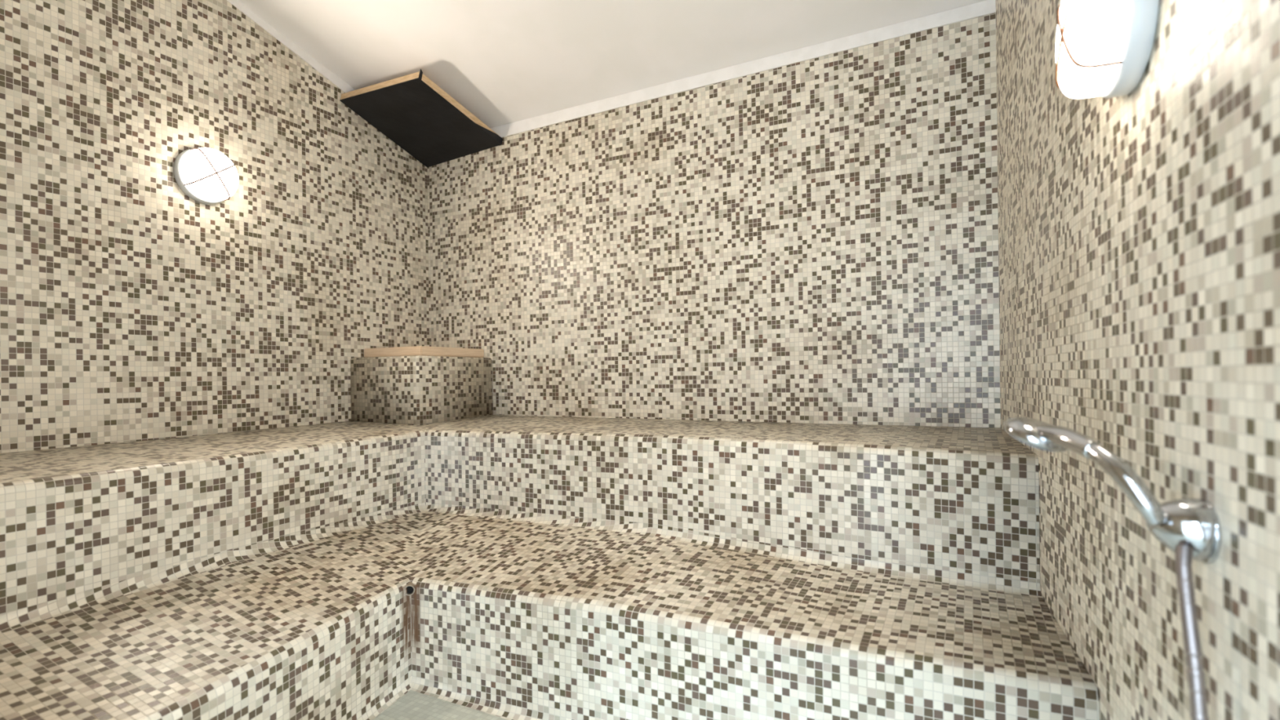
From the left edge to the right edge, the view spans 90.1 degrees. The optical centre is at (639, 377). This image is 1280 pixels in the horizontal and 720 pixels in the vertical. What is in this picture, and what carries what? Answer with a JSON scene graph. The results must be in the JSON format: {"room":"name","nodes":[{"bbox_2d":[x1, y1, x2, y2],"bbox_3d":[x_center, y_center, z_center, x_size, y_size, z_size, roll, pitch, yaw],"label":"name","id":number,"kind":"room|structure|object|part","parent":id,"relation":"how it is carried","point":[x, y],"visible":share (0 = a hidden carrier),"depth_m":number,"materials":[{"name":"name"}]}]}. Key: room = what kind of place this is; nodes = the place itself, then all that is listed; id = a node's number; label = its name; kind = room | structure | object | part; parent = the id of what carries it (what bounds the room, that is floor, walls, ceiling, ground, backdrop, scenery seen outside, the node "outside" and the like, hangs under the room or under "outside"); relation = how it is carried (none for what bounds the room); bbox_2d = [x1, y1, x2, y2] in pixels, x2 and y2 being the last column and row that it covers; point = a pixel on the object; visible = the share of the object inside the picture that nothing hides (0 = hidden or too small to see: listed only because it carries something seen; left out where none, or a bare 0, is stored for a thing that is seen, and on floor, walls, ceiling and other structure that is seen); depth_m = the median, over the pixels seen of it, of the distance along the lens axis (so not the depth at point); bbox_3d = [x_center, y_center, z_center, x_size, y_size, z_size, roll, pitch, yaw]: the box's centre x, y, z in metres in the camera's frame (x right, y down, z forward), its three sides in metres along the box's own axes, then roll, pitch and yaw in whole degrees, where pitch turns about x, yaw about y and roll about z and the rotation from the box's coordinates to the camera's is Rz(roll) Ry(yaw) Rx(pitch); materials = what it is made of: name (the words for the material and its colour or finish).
{"room":"spa","nodes":[
{"label":"spa","id":0,"kind":"room"},
{"bbox_2d":[0,0,429,453],"bbox_3d":[-2.107,-0.586,2.527,0.100,3.382,3.284,-1,0,27],"label":"wall","id":1,"kind":"structure","parent":0,"point":[134,308],"depth_m":2.71,"materials":[{"name":"beige tile"}]},
{"bbox_2d":[173,147,239,204],"bbox_3d":[-1.866,-0.878,2.772,0.109,0.234,0.234,-1,0,27],"label":"wall lamp","id":2,"kind":"object","parent":1,"relation":"attached to","point":[206,175],"visible":1,"depth_m":2.72,"materials":[{"name":"white glass"}]},
{"bbox_2d":[226,0,355,93],"bbox_3d":[-1.801,-1.668,3.028,0.007,0.614,2.100,-1,0,27],"label":"trim","id":3,"kind":"structure","parent":1,"relation":"attached to","point":[345,87],"depth_m":3.18,"materials":[{"name":"paint"}]},
{"bbox_2d":[373,689,507,719],"bbox_3d":[-0.672,1.138,0.896,3.908,0.100,4.884,-1,0,27],"label":"floor","id":4,"kind":"structure","parent":0,"point":[413,705],"depth_m":2.08,"materials":[{"name":"beige tile"}]},
{"bbox_2d":[0,414,1039,614],"bbox_3d":[-0.647,0.651,1.781,3.151,0.874,3.282,-1,0,27],"label":"bench","id":5,"kind":"object","parent":4,"relation":"on","point":[73,520],"visible":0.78,"depth_m":2.23,"materials":[{"name":"beige tile"}]},
{"bbox_2d":[350,355,493,425],"bbox_3d":[-1.213,0.067,3.595,0.494,0.355,0.571,-1,0,27],"label":"enclosure","id":6,"kind":"object","parent":5,"relation":"on","point":[416,389],"visible":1,"depth_m":3.37,"materials":[{"name":"beige tile"}]},
{"bbox_2d":[364,346,484,357],"bbox_3d":[-1.221,-0.137,3.645,0.438,0.052,0.486,-1,0,27],"label":"wooden board","id":7,"kind":"object","parent":6,"relation":"on","point":[412,350],"visible":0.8,"depth_m":3.46,"materials":[{"name":"brown wood"}]},
{"bbox_2d":[0,502,1099,719],"bbox_3d":[-0.475,0.829,1.291,2.521,0.514,2.568,-1,0,27],"label":"bench","id":8,"kind":"object","parent":4,"relation":"on","point":[509,615],"visible":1,"depth_m":1.88,"materials":[{"name":"beige tile"}]},
{"bbox_2d":[404,582,415,595],"bbox_3d":[-0.814,0.745,2.263,0.038,0.040,0.053,-1,0,-14],"label":"drain pipe","id":9,"kind":"object","parent":8,"relation":"attached to","point":[411,588],"visible":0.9,"depth_m":2.25,"materials":[{"name":"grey metal"}]},
{"bbox_2d":[237,0,986,128],"bbox_3d":[-0.559,-1.941,1.733,3.408,0.985,3.309,-1,0,27],"label":"ceiling","id":10,"kind":"structure","parent":0,"point":[504,61],"depth_m":2.98,"materials":[{"name":"paint"}]},
{"bbox_2d":[339,68,502,167],"bbox_3d":[-1.196,-1.433,3.547,0.583,0.270,0.631,-1,0,27],"label":"speaker","id":11,"kind":"object","parent":10,"relation":"hanging from","point":[412,111],"visible":1,"depth_m":3.49},
{"bbox_2d":[426,13,1000,427],"bbox_3d":[0.087,-0.207,3.301,3.082,2.572,0.100,-1,0,27],"label":"wall","id":12,"kind":"structure","parent":0,"point":[815,241],"depth_m":3.01,"materials":[{"name":"beige tile"}]},
{"bbox_2d":[490,0,995,137],"bbox_3d":[0.048,-1.439,3.253,3.082,0.107,0.007,-1,0,27],"label":"trim","id":13,"kind":"structure","parent":12,"relation":"attached to","point":[988,6],"depth_m":2.99,"materials":[{"name":"paint"}]},
{"bbox_2d":[995,0,1279,719],"bbox_3d":[0.867,-0.642,0.997,0.100,3.423,3.300,-1,0,22],"label":"wall","id":14,"kind":"structure","parent":0,"point":[1139,231],"depth_m":1.04,"materials":[{"name":"beige tile"}]},
{"bbox_2d":[1055,0,1159,97],"bbox_3d":[0.805,-0.614,1.127,0.109,0.234,0.234,-1,0,22],"label":"wall lamp","id":15,"kind":"object","parent":14,"relation":"attached to","point":[1104,47],"visible":1,"depth_m":1.06,"materials":[{"name":"white glass"}]},
{"bbox_2d":[1146,497,1221,563],"bbox_3d":[0.748,0.210,0.887,0.072,0.086,0.086,-1,0,27],"label":"bracket","id":16,"kind":"object","parent":14,"relation":"attached to","point":[1193,522],"visible":0.8,"depth_m":0.86,"materials":[{"name":"silver metal"}]},
{"bbox_2d":[1003,417,1166,525],"bbox_3d":[0.663,0.135,0.988,0.097,0.135,0.259,-1,0,-1],"label":"shower","id":17,"kind":"object","parent":16,"relation":"attached to","point":[1037,433],"visible":1,"depth_m":0.94,"materials":[{"name":"silver metal"}]},
{"bbox_3d":[0.675,0.143,0.923,0.041,0.117,0.139,-1,0,-17],"label":"handle","id":18,"kind":"part","parent":17,"relation":"part of","materials":[{"name":"silver metal"}]},
{"bbox_2d":[1174,544,1208,719],"bbox_3d":[0.718,0.498,0.824,0.025,0.549,0.085,-1,0,20],"label":"shower hose","id":19,"kind":"object","parent":16,"relation":"hanging from","point":[1184,553],"visible":1,"depth_m":0.82,"materials":[{"name":"silver metal"}]}
]}

